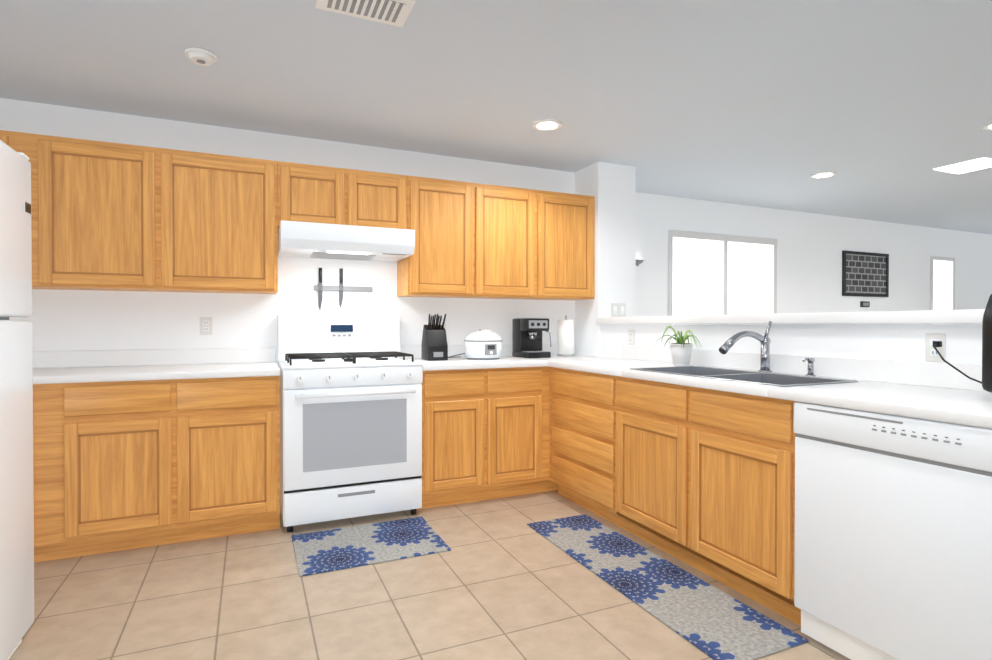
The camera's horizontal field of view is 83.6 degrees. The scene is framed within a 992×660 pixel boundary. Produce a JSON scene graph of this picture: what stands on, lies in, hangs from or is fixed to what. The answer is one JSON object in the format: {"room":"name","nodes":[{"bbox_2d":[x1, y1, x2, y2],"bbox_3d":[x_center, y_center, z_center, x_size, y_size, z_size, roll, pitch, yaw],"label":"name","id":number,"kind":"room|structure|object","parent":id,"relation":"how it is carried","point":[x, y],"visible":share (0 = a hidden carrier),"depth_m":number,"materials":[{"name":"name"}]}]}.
{"room":"kitchen","nodes":[
{"label":"kitchen","id":0,"kind":"room"},
{"bbox_2d":[0,98,574,365],"bbox_3d":[-1.433,-0.081,4.146,4.310,2.500,0.650,0,1,-24],"label":"wall","id":1,"kind":"structure","parent":0,"point":[63,320],"depth_m":3.72,"materials":[{"name":"white paint"}]},
{"bbox_2d":[0,130,23,152],"bbox_3d":[-2.802,-0.646,3.002,0.481,0.820,0.318,0,1,-24],"label":"upper cabinet","id":2,"kind":"object","parent":1,"relation":"attached to","point":[15,140],"depth_m":2.95,"materials":[{"name":"brown wood"}]},
{"bbox_2d":[24,133,175,291],"bbox_3d":[-2.266,-0.648,3.240,0.691,0.820,0.318,0,1,-24],"label":"upper cabinet","id":3,"kind":"object","parent":1,"relation":"attached to","point":[108,216],"depth_m":3.10,"materials":[{"name":"brown wood"}]},
{"bbox_2d":[200,317,211,334],"bbox_3d":[-1.876,-0.026,3.590,0.072,0.116,0.008,0,1,-24],"label":"outlet","id":4,"kind":"object","parent":1,"relation":"attached to","point":[205,325],"visible":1,"depth_m":3.59,"materials":[{"name":"white plastic"}]},
{"bbox_2d":[176,150,277,293],"bbox_3d":[-1.756,-0.650,3.466,0.718,0.820,0.318,0,1,-24],"label":"upper cabinet","id":5,"kind":"object","parent":1,"relation":"attached to","point":[227,212],"depth_m":3.36,"materials":[{"name":"brown wood"}]},
{"bbox_2d":[277,161,406,228],"bbox_3d":[-1.046,-0.861,3.779,0.831,0.403,0.318,0,1,-24],"label":"upper cabinet","id":6,"kind":"object","parent":1,"relation":"attached to","point":[321,194],"visible":0.79,"depth_m":3.62,"materials":[{"name":"brown wood"}]},
{"bbox_2d":[314,268,372,309],"bbox_3d":[-1.077,-0.282,3.928,0.405,0.305,0.033,0,1,-24],"label":"rail","id":7,"kind":"object","parent":1,"relation":"attached to","point":[320,287],"visible":0.9,"depth_m":3.90,"materials":[{"name":"grey metal"}]},
{"bbox_2d":[278,220,414,261],"bbox_3d":[-1.007,-0.575,3.698,0.820,0.164,0.503,0,1,-24],"label":"range hood","id":8,"kind":"object","parent":1,"relation":"attached to","point":[322,240],"visible":0.88,"depth_m":3.50,"materials":[{"name":"white metal"}]},
{"bbox_2d":[397,176,484,298],"bbox_3d":[-0.410,-0.655,4.063,0.558,0.820,0.318,0,1,-24],"label":"upper cabinet","id":9,"kind":"object","parent":1,"relation":"attached to","point":[478,240],"depth_m":3.93,"materials":[{"name":"brown wood"}]},
{"bbox_2d":[438,318,445,329],"bbox_3d":[-0.418,-0.032,4.237,0.072,0.116,0.008,0,1,-24],"label":"outlet","id":10,"kind":"object","parent":1,"relation":"attached to","point":[442,323],"visible":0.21,"depth_m":4.24,"materials":[{"name":"white"}]},
{"bbox_2d":[485,184,548,299],"bbox_3d":[0.012,-0.657,4.250,0.646,0.820,0.318,0,1,-24],"label":"upper cabinet","id":11,"kind":"object","parent":1,"relation":"attached to","point":[516,219],"depth_m":4.15,"materials":[{"name":"brown wood"}]},
{"bbox_2d":[549,191,594,299],"bbox_3d":[0.455,-0.659,4.447,0.606,0.820,0.318,0,1,-24],"label":"upper cabinet","id":12,"kind":"object","parent":1,"relation":"attached to","point":[571,216],"depth_m":4.34,"materials":[{"name":"brown wood"}]},
{"bbox_2d":[9,490,850,659],"bbox_3d":[3.627,1.240,2.875,12.520,0.120,7.100,0,1,-24],"label":"floor","id":13,"kind":"structure","parent":0,"point":[501,580],"depth_m":2.40,"materials":[{"name":"tile"}]},
{"bbox_2d":[0,140,33,659],"bbox_3d":[-1.921,0.270,1.552,0.851,1.844,0.938,0,1,-24],"label":"refrigerator","id":14,"kind":"object","parent":13,"relation":"on","point":[16,515],"visible":1,"depth_m":1.97,"materials":[{"name":"white metal"}]},
{"bbox_2d":[33,384,52,562],"bbox_3d":[-2.658,0.724,2.914,0.661,0.912,0.618,0,1,-24],"label":"base cabinet","id":15,"kind":"object","parent":13,"relation":"on","point":[42,462],"depth_m":2.77,"materials":[{"name":"brown wood"}]},
{"bbox_2d":[49,379,192,559],"bbox_3d":[-2.075,0.721,3.173,0.615,0.912,0.618,0,1,-24],"label":"base cabinet","id":16,"kind":"object","parent":13,"relation":"on","point":[121,465],"depth_m":2.90,"materials":[{"name":"brown wood"}]},
{"bbox_2d":[193,376,279,539],"bbox_3d":[-1.647,0.719,3.363,0.603,0.912,0.618,0,1,-24],"label":"base cabinet","id":17,"kind":"object","parent":13,"relation":"on","point":[236,420],"depth_m":3.12,"materials":[{"name":"brown wood"}]},
{"bbox_2d":[32,347,279,383],"bbox_3d":[-2.160,0.193,3.117,1.740,0.140,0.643,0,1,-24],"label":"countertop","id":18,"kind":"structure","parent":17,"relation":"on","point":[69,366],"depth_m":3.28,"materials":[{"name":"white laminate"}]},
{"bbox_2d":[277,314,422,531],"bbox_3d":[-0.958,0.535,3.598,0.826,1.278,0.724,0,1,-24],"label":"range","id":19,"kind":"object","parent":13,"relation":"on","point":[350,416],"visible":0.98,"depth_m":3.35,"materials":[{"name":"white metal"}]},
{"bbox_2d":[291,516,450,576],"bbox_3d":[-0.702,1.174,3.065,0.770,0.007,0.560,0,1,-24],"label":"area rug","id":20,"kind":"object","parent":13,"relation":"on","point":[317,552],"visible":0.98,"depth_m":3.02,"materials":[{"name":"fabric"}]},
{"bbox_2d":[419,368,498,508],"bbox_3d":[-0.360,0.714,3.934,0.513,0.912,0.618,0,1,-24],"label":"base cabinet","id":21,"kind":"object","parent":13,"relation":"on","point":[485,434],"depth_m":3.67,"materials":[{"name":"brown wood"}]},
{"bbox_2d":[499,367,546,497],"bbox_3d":[-0.027,0.713,4.081,0.498,0.912,0.618,0,1,-24],"label":"base cabinet","id":22,"kind":"object","parent":13,"relation":"on","point":[522,390],"depth_m":3.85,"materials":[{"name":"brown wood"}]},
{"bbox_2d":[547,367,557,490],"bbox_3d":[0.479,0.711,4.306,0.726,0.912,0.618,0,1,-24],"label":"base cabinet","id":23,"kind":"object","parent":13,"relation":"on","point":[551,486],"depth_m":3.94,"materials":[{"name":"brown wood"}]},
{"bbox_2d":[400,343,619,370],"bbox_3d":[0.112,0.184,4.125,1.540,0.140,0.643,0,1,-24],"label":"countertop","id":24,"kind":"structure","parent":23,"relation":"on","point":[507,359],"depth_m":4.04,"materials":[{"name":"white laminate"}]},
{"bbox_2d":[421,314,447,360],"bbox_3d":[-0.442,0.049,3.985,0.144,0.331,0.182,0,1,-24],"label":"knife block","id":25,"kind":"object","parent":24,"relation":"on","point":[434,345],"visible":1,"depth_m":3.92,"materials":[{"name":"black plastic"}]},
{"bbox_2d":[448,330,502,359],"bbox_3d":[-0.142,0.105,4.125,0.365,0.215,0.365,0,1,-24],"label":"rice cooker","id":26,"kind":"object","parent":24,"relation":"on","point":[483,345],"visible":1,"depth_m":4.00,"materials":[{"name":"white plastic"}]},
{"bbox_2d":[512,318,551,357],"bbox_3d":[0.303,0.059,4.282,0.222,0.304,0.363,0,1,-24],"label":"espresso machine","id":27,"kind":"object","parent":24,"relation":"on","point":[526,337],"visible":1,"depth_m":4.27,"materials":[{"name":"black plastic"}]},
{"bbox_2d":[557,315,574,355],"bbox_3d":[0.569,0.045,4.516,0.150,0.329,0.150,0,1,-24],"label":"paper towel roll","id":28,"kind":"object","parent":24,"relation":"on","point":[565,337],"visible":1,"depth_m":4.46,"materials":[{"name":"white paper"}]},
{"bbox_2d":[550,367,697,534],"bbox_3d":[0.805,0.716,3.701,0.620,0.912,0.788,0,1,-24],"label":"base cabinet","id":29,"kind":"object","parent":13,"relation":"on","point":[624,450],"depth_m":3.13,"materials":[{"name":"brown wood"}]},
{"bbox_2d":[547,345,991,428],"bbox_3d":[1.198,0.196,2.780,0.645,0.140,2.694,0,1,-24],"label":"countertop","id":30,"kind":"structure","parent":29,"relation":"on","point":[940,392],"depth_m":2.31,"materials":[{"name":"white stone"}]},
{"bbox_2d":[653,325,700,365],"bbox_3d":[1.099,0.095,3.401,0.223,0.249,0.286,0,1,-24],"label":"potted plant","id":31,"kind":"object","parent":30,"relation":"on","point":[681,350],"visible":0.98,"depth_m":3.35,"materials":[{"name":"grey ceramic"}]},
{"bbox_2d":[630,366,857,386],"bbox_3d":[1.184,0.321,2.800,0.488,0.199,0.998,0,1,-24],"label":"double-bowl sink","id":32,"kind":"object","parent":30,"relation":"in","point":[773,379],"visible":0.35,"depth_m":2.82,"materials":[{"name":"silver metal"}]},
{"bbox_2d":[719,321,771,372],"bbox_3d":[1.298,0.088,2.886,0.316,0.272,0.064,0,1,-17],"label":"faucet","id":33,"kind":"object","parent":30,"relation":"on","point":[730,342],"visible":0.98,"depth_m":2.90,"materials":[{"name":"silver metal"}]},
{"bbox_2d":[802,357,815,376],"bbox_3d":[1.510,0.179,2.681,0.075,0.094,0.044,0,1,-24],"label":"soap dispenser","id":34,"kind":"object","parent":30,"relation":"on","point":[810,370],"visible":0.96,"depth_m":2.67,"materials":[{"name":"silver metal"}]},
{"bbox_2d":[982,294,991,392],"bbox_3d":[1.790,0.053,1.680,0.348,0.365,0.425,0,1,-24],"label":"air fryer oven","id":35,"kind":"object","parent":30,"relation":"on","point":[987,352],"visible":1,"depth_m":1.80,"materials":[{"name":"black plastic"}]},
{"bbox_2d":[932,341,981,383],"bbox_3d":[1.789,0.131,2.082,0.082,0.170,0.299,0,1,-24],"label":"power cord","id":36,"kind":"object","parent":35,"relation":"attached to","point":[937,344],"visible":0.88,"depth_m":2.13,"materials":[{"name":"black plastic"}]},
{"bbox_2d":[527,514,808,659],"bbox_3d":[0.688,1.177,2.730,0.420,0.007,1.540,0,1,-24],"label":"area rug","id":37,"kind":"object","parent":13,"relation":"on","point":[713,622],"visible":0.98,"depth_m":2.47,"materials":[{"name":"fabric"}]},
{"bbox_2d":[794,402,991,659],"bbox_3d":[1.571,0.734,1.914,0.614,0.911,0.753,0,1,-24],"label":"dishwasher","id":38,"kind":"object","parent":13,"relation":"on","point":[893,541],"visible":1,"depth_m":1.81,"materials":[{"name":"white plastic"}]},
{"bbox_2d":[0,0,991,234],"bbox_3d":[3.627,-1.379,2.851,12.520,0.120,7.100,0,1,-24],"label":"ceiling","id":39,"kind":"structure","parent":0,"point":[882,109],"depth_m":2.97,"materials":[{"name":"white paint"}]},
{"bbox_2d":[185,47,216,65],"bbox_3d":[-1.410,-1.299,2.652,0.136,0.035,0.136,0,1,-24],"label":"smoke detector","id":40,"kind":"object","parent":39,"relation":"attached to","point":[201,56],"visible":0.98,"depth_m":2.62,"materials":[{"name":"white plastic"}]},
{"bbox_2d":[315,0,415,26],"bbox_3d":[-0.525,-1.304,2.224,0.360,0.018,0.210,0,1,-24],"label":"ceiling vent","id":41,"kind":"object","parent":39,"relation":"in","point":[393,12],"visible":1,"depth_m":2.24,"materials":[{"name":"white plastic"}]},
{"bbox_2d":[532,119,561,130],"bbox_3d":[0.330,-1.320,3.577,0.190,0.011,0.190,0,1,-24],"label":"recessed light","id":42,"kind":"object","parent":39,"relation":"in","point":[547,124],"visible":0.98,"depth_m":3.56,"materials":[{"name":"white plastic"}]},
{"bbox_2d":[811,171,835,177],"bbox_3d":[2.811,-1.330,4.765,0.190,0.011,0.190,0,1,-24],"label":"recessed light","id":43,"kind":"object","parent":39,"relation":"in","point":[824,174],"visible":0.94,"depth_m":4.73,"materials":[{"name":"white plastic"}]},
{"bbox_2d":[933,157,991,173],"bbox_3d":[3.858,-1.331,4.513,0.350,0.005,0.350,0,1,-24],"label":"ceiling light panel","id":44,"kind":"object","parent":39,"relation":"attached to","point":[972,165],"visible":0.91,"depth_m":4.51,"materials":[{"name":"white plastic"}]},
{"bbox_2d":[983,122,991,129],"bbox_3d":[3.248,-1.319,3.559,0.190,0.011,0.190,0,1,-24],"label":"recessed light","id":45,"kind":"object","parent":39,"relation":"in","point":[987,126],"visible":0.98,"depth_m":3.59,"materials":[{"name":"white plastic"}]},
{"bbox_2d":[575,162,635,356],"bbox_3d":[0.774,-0.088,4.934,0.365,2.500,1.000,0,1,-24],"label":"column","id":46,"kind":"structure","parent":0,"point":[611,187],"depth_m":4.47,"materials":[{"name":"white paint"}]},
{"bbox_2d":[611,303,625,316],"bbox_3d":[0.990,-0.159,4.476,0.144,0.116,0.010,0,1,-24],"label":"light switch","id":47,"kind":"object","parent":46,"relation":"attached to","point":[618,309],"visible":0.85,"depth_m":4.47,"materials":[{"name":"white plastic"}]},
{"bbox_2d":[600,324,981,364],"bbox_3d":[1.567,0.575,2.939,0.150,1.210,3.299,0,1,-24],"label":"wall","id":48,"kind":"structure","parent":0,"point":[904,342],"depth_m":2.69,"materials":[{"name":"white paint"}]},
{"bbox_2d":[628,330,634,345],"bbox_3d":[0.987,0.055,4.045,0.008,0.116,0.072,0,1,-24],"label":"outlet","id":49,"kind":"object","parent":48,"relation":"attached to","point":[631,337],"visible":1,"depth_m":4.04,"materials":[{"name":"white plastic"}]},
{"bbox_2d":[596,309,984,323],"bbox_3d":[1.595,-0.059,2.918,0.280,0.055,3.348,0,1,-24],"label":"ledge","id":50,"kind":"object","parent":48,"relation":"on","point":[969,316],"visible":0.94,"depth_m":2.63,"materials":[{"name":"white paint"}]},
{"bbox_2d":[925,333,945,361],"bbox_3d":[1.783,0.071,2.252,0.008,0.116,0.072,0,1,-24],"label":"outlet","id":51,"kind":"object","parent":48,"relation":"attached to","point":[931,354],"visible":0.77,"depth_m":2.25,"materials":[{"name":"white plastic"}]},
{"bbox_2d":[635,192,991,316],"bbox_3d":[4.385,-0.107,6.919,7.845,2.500,0.300,0,1,-24],"label":"wall","id":52,"kind":"structure","parent":0,"point":[811,247],"depth_m":6.47,"materials":[{"name":"white paint"}]},
{"bbox_2d":[636,259,644,265],"bbox_3d":[1.381,-0.651,5.356,0.100,0.057,0.109,0,1,-24],"label":"light","id":53,"kind":"object","parent":52,"relation":"attached to","point":[639,261],"visible":0.75,"depth_m":5.33,"materials":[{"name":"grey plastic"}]},
{"bbox_2d":[668,230,777,315],"bbox_3d":[2.425,-0.442,5.865,1.520,1.130,0.029,0,1,-24],"label":"living room window","id":54,"kind":"structure","parent":52,"relation":"in","point":[715,274],"depth_m":5.84,"materials":[{"name":"grey glass"}]},
{"bbox_2d":[860,301,869,306],"bbox_3d":[4.522,-0.316,6.798,0.150,0.070,0.026,0,1,-24],"label":"thermostat","id":55,"kind":"object","parent":52,"relation":"attached to","point":[864,303],"visible":1,"depth_m":6.78,"materials":[{"name":"grey plastic"}]},
{"bbox_2d":[842,250,888,296],"bbox_3d":[4.532,-0.680,6.798,0.850,0.540,0.029,0,1,-24],"label":"picture","id":56,"kind":"object","parent":52,"relation":"attached to","point":[865,274],"visible":1,"depth_m":6.79,"materials":[{"name":"black plastic"}]},
{"bbox_2d":[929,256,954,309],"bbox_3d":[5.998,-0.387,7.454,0.540,1.190,0.024,0,1,-24],"label":"living room window","id":57,"kind":"structure","parent":52,"relation":"in","point":[942,283],"depth_m":7.45,"materials":[{"name":"grey glass"}]}
]}

